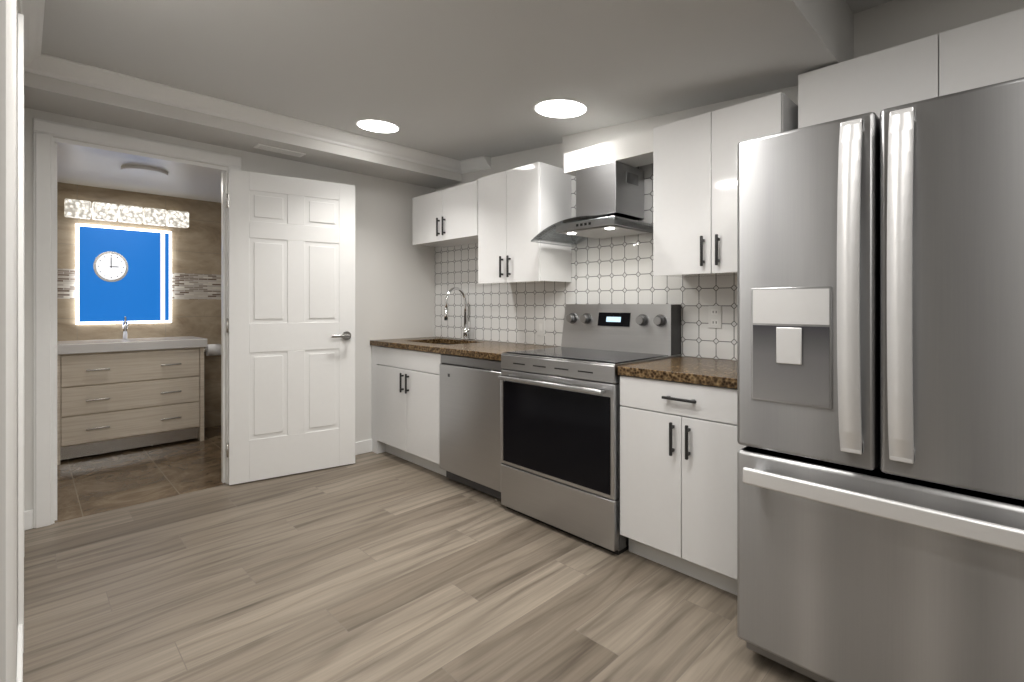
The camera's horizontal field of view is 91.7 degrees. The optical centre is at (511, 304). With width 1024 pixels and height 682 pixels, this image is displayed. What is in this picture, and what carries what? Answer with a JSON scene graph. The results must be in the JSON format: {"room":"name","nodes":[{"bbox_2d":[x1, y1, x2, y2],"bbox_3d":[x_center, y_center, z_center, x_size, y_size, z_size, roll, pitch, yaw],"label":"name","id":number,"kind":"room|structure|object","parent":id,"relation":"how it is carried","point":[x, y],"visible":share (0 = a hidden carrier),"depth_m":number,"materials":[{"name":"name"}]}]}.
{"room":"kitchen","nodes":[
{"label":"kitchen","id":0,"kind":"room"},
{"bbox_2d":[0,0,17,681],"bbox_3d":[-1.663,-0.286,1.584,0.120,2.900,2.590,0,0,-44],"label":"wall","id":1,"kind":"structure","parent":0,"point":[8,332],"depth_m":0.81,"materials":[{"name":"paint"}]},
{"bbox_2d":[16,624,22,681],"bbox_3d":[-1.610,1.114,1.625,0.014,0.100,2.575,0,0,-44],"label":"baseboard","id":2,"kind":"structure","parent":1,"relation":"attached to","point":[19,670],"depth_m":1.51,"materials":[{"name":"white wood"}]},
{"bbox_2d":[17,13,23,652],"bbox_3d":[-1.968,0.099,1.992,0.016,2.130,0.960,0,0,-44],"label":"door frame","id":3,"kind":"structure","parent":1,"relation":"attached to","point":[20,319],"depth_m":1.65,"materials":[{"name":"white wood"}]},
{"bbox_2d":[17,0,44,66],"bbox_3d":[-1.469,-1.042,1.522,0.070,0.248,2.230,0,0,-44],"label":"crown molding","id":4,"kind":"structure","parent":1,"relation":"attached to","point":[32,11],"depth_m":1.94,"materials":[{"name":"white paint"}]},
{"bbox_2d":[24,53,460,172],"bbox_3d":[-1.321,-1.124,3.178,2.600,0.085,0.070,0,0,-44],"label":"ceiling beam","id":5,"kind":"structure","parent":1,"relation":"attached to","point":[46,65],"depth_m":2.83,"materials":[{"name":"white paint"}]},
{"bbox_2d":[57,182,220,427],"bbox_3d":[-3.078,0.014,4.572,2.600,2.300,0.100,0,0,-44],"label":"wall","id":6,"kind":"structure","parent":0,"point":[196,277],"depth_m":4.53,"materials":[{"name":"tile"}]},
{"bbox_2d":[76,223,171,324],"bbox_3d":[-3.306,-0.246,4.255,0.650,0.820,0.032,0,0,-44],"label":"led mirror","id":7,"kind":"object","parent":6,"relation":"attached to","point":[140,291],"visible":0.94,"depth_m":4.25,"materials":[{"name":"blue mirror"}]},
{"bbox_2d":[64,199,188,227],"bbox_3d":[-3.261,-0.766,4.245,0.840,0.140,0.109,0,0,-44],"label":"sconce","id":8,"kind":"object","parent":6,"relation":"attached to","point":[82,209],"visible":1,"depth_m":4.18,"materials":[{"name":"white glass"}]},
{"bbox_2d":[204,344,220,355],"bbox_3d":[-2.824,0.429,4.670,0.160,0.110,0.114,0,0,-44],"label":"paper holder","id":9,"kind":"object","parent":6,"relation":"attached to","point":[212,349],"visible":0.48,"depth_m":4.64,"materials":[{"name":"silver metal"}]},
{"bbox_2d":[57,147,220,202],"bbox_3d":[-2.497,-1.056,3.979,2.600,0.160,1.760,0,0,-44],"label":"ceiling","id":10,"kind":"structure","parent":0,"point":[87,168],"depth_m":3.82,"materials":[{"name":"white paint"}]},
{"bbox_2d":[121,165,167,177],"bbox_3d":[-2.671,-0.964,3.613,0.280,0.025,0.280,0,0,-44],"label":"ceiling light","id":11,"kind":"object","parent":10,"relation":"attached to","point":[143,171],"visible":1,"depth_m":3.57,"materials":[{"name":"white plastic"}]},
{"bbox_2d":[24,107,435,510],"bbox_3d":[-1.639,-0.286,3.503,2.840,2.900,0.120,0,0,-44],"label":"wall","id":12,"kind":"structure","parent":0,"point":[394,283],"depth_m":3.90,"materials":[{"name":"paint"}]},
{"bbox_2d":[24,509,32,530],"bbox_3d":[-2.504,1.114,2.563,0.048,0.100,0.014,0,0,-44],"label":"baseboard","id":13,"kind":"structure","parent":12,"relation":"attached to","point":[28,519],"depth_m":2.56,"materials":[{"name":"white wood"}]},
{"bbox_2d":[33,118,240,527],"bbox_3d":[-2.175,0.098,2.964,0.984,2.132,0.142,0,0,-44],"label":"door frame","id":14,"kind":"structure","parent":12,"relation":"attached to","point":[45,132],"depth_m":2.63,"materials":[{"name":"white wood"}]},
{"bbox_2d":[226,169,354,484],"bbox_3d":[-1.473,0.146,3.380,0.813,2.020,0.094,0,0,-34],"label":"door leaf","id":15,"kind":"structure","parent":12,"relation":"in","point":[290,325],"depth_m":3.37,"materials":[{"name":"white wood"}]},
{"bbox_2d":[355,439,371,454],"bbox_3d":[-1.433,1.114,3.612,0.983,0.100,0.014,0,0,-44],"label":"baseboard","id":16,"kind":"structure","parent":12,"relation":"attached to","point":[363,446],"depth_m":3.87,"materials":[{"name":"white wood"}]},
{"bbox_2d":[24,86,459,188],"bbox_3d":[-2.395,-1.376,2.432,5.180,0.720,0.354,0,0,-44],"label":"ceiling","id":17,"kind":"structure","parent":0,"point":[53,102],"depth_m":2.95,"materials":[{"name":"paint"}]},
{"bbox_2d":[253,144,305,156],"bbox_3d":[-1.528,-1.012,3.276,0.300,0.008,0.100,0,0,-44],"label":"ceiling vent","id":18,"kind":"object","parent":17,"relation":"in","point":[278,150],"visible":0.98,"depth_m":3.26,"materials":[{"name":"white metal"}]},
{"bbox_2d":[24,71,461,181],"bbox_3d":[-2.269,-1.376,2.303,5.180,0.720,0.006,0,0,-44],"label":"ceiling soffit","id":19,"kind":"structure","parent":0,"point":[37,81],"depth_m":2.84,"materials":[{"name":"white paint"}]},
{"bbox_2d":[23,425,816,681],"bbox_3d":[-0.812,1.189,0.815,5.180,0.050,8.700,0,0,-44],"label":"floor","id":20,"kind":"structure","parent":0,"point":[376,567],"depth_m":2.03,"materials":[{"name":"brown wood"}]},
{"bbox_2d":[57,317,206,464],"bbox_3d":[-3.128,0.634,4.081,0.980,1.060,0.525,0,0,-44],"label":"bathroom vanity","id":21,"kind":"object","parent":20,"relation":"on","point":[124,393],"visible":0.96,"depth_m":3.89,"materials":[{"name":"brown wood"}]},
{"bbox_2d":[371,346,445,475],"bbox_3d":[-0.579,0.744,3.806,0.655,0.840,0.925,0,0,-44],"label":"base cabinet","id":22,"kind":"object","parent":20,"relation":"on","point":[405,404],"visible":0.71,"depth_m":3.57,"materials":[{"name":"white wood"}]},
{"bbox_2d":[370,337,559,360],"bbox_3d":[-0.362,0.304,3.598,0.637,0.040,1.527,0,0,-44],"label":"countertop","id":23,"kind":"structure","parent":22,"relation":"on","point":[489,350],"depth_m":3.42,"materials":[{"name":"brown stone"}]},
{"bbox_2d":[444,287,469,339],"bbox_3d":[-0.427,0.073,3.902,0.236,0.421,0.083,0,0,-44],"label":"faucet","id":24,"kind":"object","parent":23,"relation":"on","point":[466,329],"visible":1,"depth_m":3.94,"materials":[{"name":"silver metal"}]},
{"bbox_2d":[440,354,502,498],"bbox_3d":[-0.041,0.737,3.265,0.644,0.815,0.594,0,0,-44],"label":"dishwasher","id":25,"kind":"object","parent":20,"relation":"on","point":[470,421],"visible":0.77,"depth_m":3.02,"materials":[{"name":"metal"}]},
{"bbox_2d":[498,304,680,554],"bbox_3d":[0.410,0.582,2.745,0.692,1.165,0.763,0,0,-44],"label":"range","id":26,"kind":"object","parent":20,"relation":"on","point":[560,437],"visible":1,"depth_m":2.57,"materials":[{"name":"silver metal"}]},
{"bbox_2d":[620,375,745,594],"bbox_3d":[0.918,0.744,2.278,0.655,0.840,0.606,0,0,-44],"label":"base cabinet","id":27,"kind":"object","parent":20,"relation":"on","point":[680,446],"visible":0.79,"depth_m":2.08,"materials":[{"name":"white wood"}]},
{"bbox_2d":[618,356,736,388],"bbox_3d":[0.931,0.304,2.277,0.637,0.040,0.628,0,0,-44],"label":"countertop","id":28,"kind":"structure","parent":27,"relation":"on","point":[707,371],"depth_m":2.17,"materials":[{"name":"brown stone"}]},
{"bbox_2d":[737,77,1023,681],"bbox_3d":[1.276,0.314,1.613,0.920,1.700,0.760,0,0,-44],"label":"fridge","id":29,"kind":"object","parent":20,"relation":"on","point":[880,396],"visible":1,"depth_m":1.32,"materials":[{"name":"metal"}]},
{"bbox_2d":[41,0,853,160],"bbox_3d":[-1.314,-1.351,1.327,5.180,0.770,2.725,0,0,-44],"label":"ceiling","id":30,"kind":"structure","parent":0,"point":[460,80],"depth_m":2.10,"materials":[{"name":"paint"}]},
{"bbox_2d":[356,119,399,132],"bbox_3d":[-0.856,-1.138,3.173,0.274,0.027,0.274,0,0,-44],"label":"recessed light","id":31,"kind":"object","parent":30,"relation":"in","point":[376,125],"visible":1,"depth_m":3.15,"materials":[{"name":"white plastic"}]},
{"bbox_2d":[533,99,587,117],"bbox_3d":[0.262,-1.055,2.678,0.294,0.029,0.294,0,0,-44],"label":"recessed light","id":32,"kind":"object","parent":30,"relation":"in","point":[561,108],"visible":1,"depth_m":2.66,"materials":[{"name":"white plastic"}]},
{"bbox_2d":[562,85,797,165],"bbox_3d":[0.905,-1.314,2.685,0.110,0.844,1.546,0,0,-44],"label":"wall","id":33,"kind":"structure","parent":0,"point":[578,141],"depth_m":2.79,"materials":[{"name":"paint"}]},
{"bbox_2d":[436,0,1023,190],"bbox_3d":[1.750,-0.286,1.986,0.120,2.900,6.790,0,0,-44],"label":"wall","id":34,"kind":"structure","parent":0,"point":[890,24],"depth_m":2.06,"materials":[{"name":"paint"}]},
{"bbox_2d":[412,180,477,247],"bbox_3d":[-0.425,-0.674,3.854,0.345,0.384,0.818,0,0,-44],"label":"upper cabinet","id":35,"kind":"object","parent":34,"relation":"attached to","point":[447,217],"visible":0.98,"depth_m":3.73,"materials":[{"name":"white wood"}]},
{"bbox_2d":[460,156,490,173],"bbox_3d":[-0.316,-1.110,3.960,0.070,0.111,0.360,0,0,-44],"label":"crown molding","id":36,"kind":"structure","parent":34,"relation":"attached to","point":[476,164],"depth_m":3.93,"materials":[{"name":"white paint"}]},
{"bbox_2d":[478,162,570,284],"bbox_3d":[0.065,-0.509,3.353,0.345,0.734,0.576,0,0,-44],"label":"upper cabinet","id":37,"kind":"object","parent":34,"relation":"attached to","point":[520,208],"visible":1,"depth_m":3.20,"materials":[{"name":"white wood"}]},
{"bbox_2d":[435,163,736,359],"bbox_3d":[0.352,-0.304,3.320,0.012,1.176,2.928,0,0,-44],"label":"tile backsplash","id":38,"kind":"structure","parent":34,"relation":"attached to","point":[615,270],"depth_m":3.18,"materials":[{"name":"white tile"}]},
{"bbox_2d":[537,319,544,335],"bbox_3d":[0.201,0.162,3.458,0.009,0.115,0.070,0,0,-44],"label":"switch plate","id":39,"kind":"object","parent":38,"relation":"attached to","point":[540,327],"visible":1,"depth_m":3.45,"materials":[{"name":"white plastic"}]},
{"bbox_2d":[708,306,721,327],"bbox_3d":[1.057,0.066,2.586,0.008,0.115,0.070,0,0,-44],"label":"electrical outlet plate","id":40,"kind":"object","parent":38,"relation":"attached to","point":[714,316],"visible":1,"depth_m":2.58,"materials":[{"name":"white plastic"}]},
{"bbox_2d":[531,129,652,246],"bbox_3d":[0.502,-0.632,2.833,0.452,0.515,0.754,0,0,-44],"label":"range hood","id":41,"kind":"object","parent":34,"relation":"attached to","point":[609,176],"visible":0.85,"depth_m":2.76,"materials":[{"name":"silver metal"}]},
{"bbox_2d":[653,92,797,277],"bbox_3d":[1.017,-0.514,2.381,0.345,0.744,0.596,0,0,-44],"label":"upper cabinet","id":42,"kind":"object","parent":34,"relation":"attached to","point":[694,196],"visible":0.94,"depth_m":2.31,"materials":[{"name":"white wood"}]},
{"bbox_2d":[798,8,1023,127],"bbox_3d":[1.599,-0.794,1.844,0.265,0.324,0.898,0,0,-44],"label":"upper cabinet","id":43,"kind":"object","parent":34,"relation":"attached to","point":[986,52],"visible":0.52,"depth_m":1.79,"materials":[{"name":"white wood"}]},
{"bbox_2d":[846,0,891,13],"bbox_3d":[0.936,-1.501,-0.970,5.180,0.470,3.705,0,0,-44],"label":"ceiling","id":44,"kind":"structure","parent":0,"point":[856,6],"depth_m":2.10,"materials":[{"name":"paint"}]}
]}

